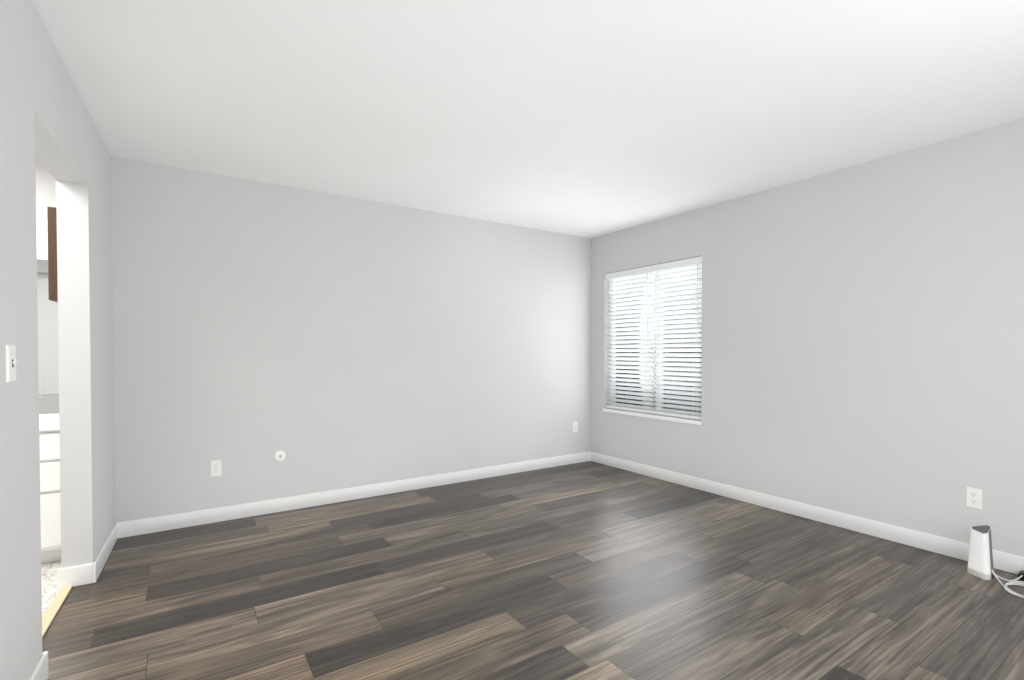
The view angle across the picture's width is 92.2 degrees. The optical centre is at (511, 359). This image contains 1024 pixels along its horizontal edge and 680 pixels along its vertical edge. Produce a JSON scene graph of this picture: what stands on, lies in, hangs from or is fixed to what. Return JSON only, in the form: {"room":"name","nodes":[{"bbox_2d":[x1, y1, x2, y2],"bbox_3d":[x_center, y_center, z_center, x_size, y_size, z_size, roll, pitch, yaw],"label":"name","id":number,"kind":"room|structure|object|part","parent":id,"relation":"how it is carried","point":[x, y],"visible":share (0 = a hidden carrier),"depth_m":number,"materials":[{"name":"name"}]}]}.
{"room":"empty living room","nodes":[
{"label":"empty living room","id":0,"kind":"room"},
{"bbox_2d":[35,157,58,395],"bbox_3d":[-3.751,-0.068,2.795,2.177,2.440,0.120,-1,1,-31],"label":"wall","id":1,"kind":"structure","parent":0,"point":[45,188],"depth_m":3.16,"materials":[{"name":"paint"}]},
{"bbox_2d":[37,259,47,273],"bbox_3d":[-3.202,-0.590,2.950,0.983,0.090,0.172,-1,1,-31],"label":"sconce","id":2,"kind":"object","parent":1,"relation":"attached to","point":[42,266],"depth_m":3.12,"materials":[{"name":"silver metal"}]},
{"bbox_2d":[37,279,58,394],"bbox_3d":[-3.369,-0.140,2.952,1.293,0.740,0.006,-1,1,-32],"label":"vanity mirror","id":3,"kind":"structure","parent":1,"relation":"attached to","point":[48,364],"depth_m":3.18,"materials":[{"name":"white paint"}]},
{"bbox_2d":[47,207,57,302],"bbox_3d":[-2.393,-0.536,2.614,0.038,0.468,0.315,-1,1,-32],"label":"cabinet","id":4,"kind":"object","parent":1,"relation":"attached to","point":[52,253],"visible":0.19,"depth_m":2.48,"materials":[{"name":"brown wood"}]},
{"bbox_2d":[0,0,114,679],"bbox_3d":[-1.412,-0.044,1.178,0.123,2.440,5.320,-1,1,-31],"label":"wall","id":5,"kind":"structure","parent":0,"point":[47,121],"depth_m":1.89,"materials":[{"name":"paint"}]},
{"bbox_2d":[6,345,17,382],"bbox_3d":[-1.543,0.011,1.526,0.016,0.115,0.070,-1,1,-31],"label":"light switch","id":6,"kind":"object","parent":5,"relation":"attached to","point":[11,361],"visible":1,"depth_m":1.51,"materials":[{"name":"white plastic"}]},
{"bbox_2d":[28,651,47,679],"bbox_3d":[-0.971,1.136,0.475,0.149,0.102,3.030,-1,1,-31],"label":"baseboard","id":7,"kind":"structure","parent":5,"relation":"attached to","point":[40,671],"depth_m":1.74,"materials":[{"name":"white wood"}]},
{"bbox_2d":[42,585,72,637],"bbox_3d":[-2.025,1.157,2.121,0.046,0.011,0.899,-1,1,-31],"label":"trim","id":8,"kind":"structure","parent":5,"relation":"attached to","point":[51,612],"depth_m":2.29,"materials":[{"name":"beige wood"}]},
{"bbox_2d":[58,523,117,588],"bbox_3d":[-2.405,1.101,2.817,0.149,0.102,0.708,-1,1,-31],"label":"baseboard","id":9,"kind":"structure","parent":5,"relation":"attached to","point":[79,575],"depth_m":2.54,"materials":[{"name":"white wood"}]},
{"bbox_2d":[111,156,590,522],"bbox_3d":[-0.852,-0.091,4.357,4.362,2.440,0.140,-1,1,-34],"label":"wall","id":10,"kind":"structure","parent":0,"point":[326,341],"depth_m":3.85,"materials":[{"name":"paint"}]},
{"bbox_2d":[210,460,221,476],"bbox_3d":[-2.079,0.763,3.462,0.070,0.115,0.009,-1,1,-34],"label":"electrical outlet","id":11,"kind":"object","parent":10,"relation":"attached to","point":[215,467],"visible":1,"depth_m":3.46,"materials":[{"name":"white plastic"}]},
{"bbox_2d":[274,450,285,461],"bbox_3d":[-1.735,0.720,3.688,0.086,0.086,0.014,-1,1,-34],"label":"wall outlet","id":12,"kind":"object","parent":10,"relation":"attached to","point":[279,455],"visible":1,"depth_m":3.68,"materials":[{"name":"white plastic"}]},
{"bbox_2d":[117,451,590,537],"bbox_3d":[-0.834,1.079,4.294,4.102,0.102,0.013,-1,1,-34],"label":"baseboard","id":13,"kind":"structure","parent":10,"relation":"attached to","point":[172,521],"depth_m":3.86,"materials":[{"name":"white wood"}]},
{"bbox_2d":[573,422,577,432],"bbox_3d":[0.685,0.725,5.301,0.070,0.115,0.016,-1,1,-34],"label":"outlet","id":14,"kind":"object","parent":10,"relation":"attached to","point":[575,426],"visible":1,"depth_m":5.30,"materials":[{"name":"white plastic"}]},
{"bbox_2d":[32,0,1023,238],"bbox_3d":[-0.680,-1.314,1.828,6.862,0.080,5.428,-1,1,-34],"label":"ceiling","id":15,"kind":"structure","parent":0,"point":[590,119],"depth_m":2.35,"materials":[{"name":"paint"}]},
{"bbox_2d":[41,461,1023,679],"bbox_3d":[-0.535,1.195,1.819,6.673,0.064,5.189,-1,1,-34],"label":"floor","id":16,"kind":"structure","parent":0,"point":[589,570],"depth_m":2.41,"materials":[{"name":"brown wood"}]},
{"bbox_2d":[39,427,60,563],"bbox_3d":[-3.192,0.774,2.693,1.336,0.760,0.652,-1,1,-31],"label":"bathroom vanity","id":17,"kind":"object","parent":16,"relation":"on","point":[49,447],"depth_m":2.73,"materials":[{"name":"white wood"}]},
{"bbox_2d":[39,411,58,430],"bbox_3d":[-3.194,0.373,2.692,1.333,0.038,0.642,-1,1,-31],"label":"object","id":18,"kind":"structure","parent":17,"relation":"on","point":[49,418],"depth_m":2.89,"materials":[{"name":"white"}]},
{"bbox_2d":[967,525,1023,597],"bbox_3d":[2.627,1.023,2.455,0.333,0.268,0.542,-1,1,-34],"label":"router","id":19,"kind":"object","parent":16,"relation":"on","point":[980,562],"visible":0.98,"depth_m":2.61,"materials":[{"name":"white plastic"}]},
{"bbox_3d":[2.513,1.129,2.548,0.074,0.051,0.068,-1,1,-34],"label":"cord","id":20,"kind":"part","parent":19,"relation":"part of","materials":[{"name":"white plastic"}]},
{"bbox_3d":[2.620,1.134,2.595,0.139,0.035,0.107,-1,1,-34],"label":"cord","id":21,"kind":"part","parent":19,"relation":"part of","materials":[{"name":"white plastic"}]},
{"bbox_2d":[591,118,1023,556],"bbox_3d":[2.219,-0.079,3.540,0.160,2.440,4.908,-1,1,-34],"label":"wall","id":22,"kind":"structure","parent":0,"point":[862,340],"depth_m":3.25,"materials":[{"name":"paint"}]},
{"bbox_2d":[603,408,701,424],"bbox_3d":[1.349,0.542,4.790,0.121,0.034,1.191,-1,1,-34],"label":"window sill","id":23,"kind":"structure","parent":22,"relation":"attached to","point":[661,417],"depth_m":4.69,"materials":[{"name":"white wood"}]},
{"bbox_2d":[611,271,701,414],"bbox_3d":[1.416,-0.181,4.823,0.040,1.455,1.183,-1,1,-34],"label":"window","id":24,"kind":"structure","parent":22,"relation":"in","point":[642,356],"depth_m":5.02,"materials":[{"name":"glass"}]},
{"bbox_2d":[605,266,654,412],"bbox_3d":[1.191,-0.197,5.007,0.068,1.421,0.619,-1,1,-34],"label":"window blind","id":25,"kind":"object","parent":24,"relation":"attached to","point":[614,278],"depth_m":4.99,"materials":[{"name":"white plastic"}]},
{"bbox_2d":[652,256,701,419],"bbox_3d":[1.518,-0.189,4.517,0.068,1.421,0.552,-1,1,-34],"label":"window blind","id":26,"kind":"object","parent":24,"relation":"attached to","point":[682,266],"depth_m":4.51,"materials":[{"name":"white plastic"}]},
{"bbox_2d":[591,452,1023,574],"bbox_3d":[2.151,1.091,3.504,0.013,0.102,4.615,-1,1,-34],"label":"baseboard","id":27,"kind":"structure","parent":22,"relation":"attached to","point":[1009,562],"depth_m":3.42,"materials":[{"name":"white wood"}]},
{"bbox_2d":[966,487,982,509],"bbox_3d":[2.622,0.785,2.797,0.009,0.115,0.070,-1,1,-34],"label":"electrical outlet","id":28,"kind":"object","parent":22,"relation":"attached to","point":[973,497],"visible":1,"depth_m":2.79,"materials":[{"name":"white plastic"}]},
{"label":"outside","id":29,"kind":"structure","parent":0,"visible":0},
{"bbox_3d":[7.337,4.116,8.564,13.820,0.100,26.000,-1,1,-34],"label":"ground","id":30,"kind":"structure","parent":29,"visible":0},
{"bbox_2d":[663,268,701,415],"bbox_3d":[7.028,-1.861,3.639,0.300,12.000,14.300,-1,1,-34],"label":"building","id":31,"kind":"structure","parent":30,"relation":"on","point":[682,361],"depth_m":9.16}
]}

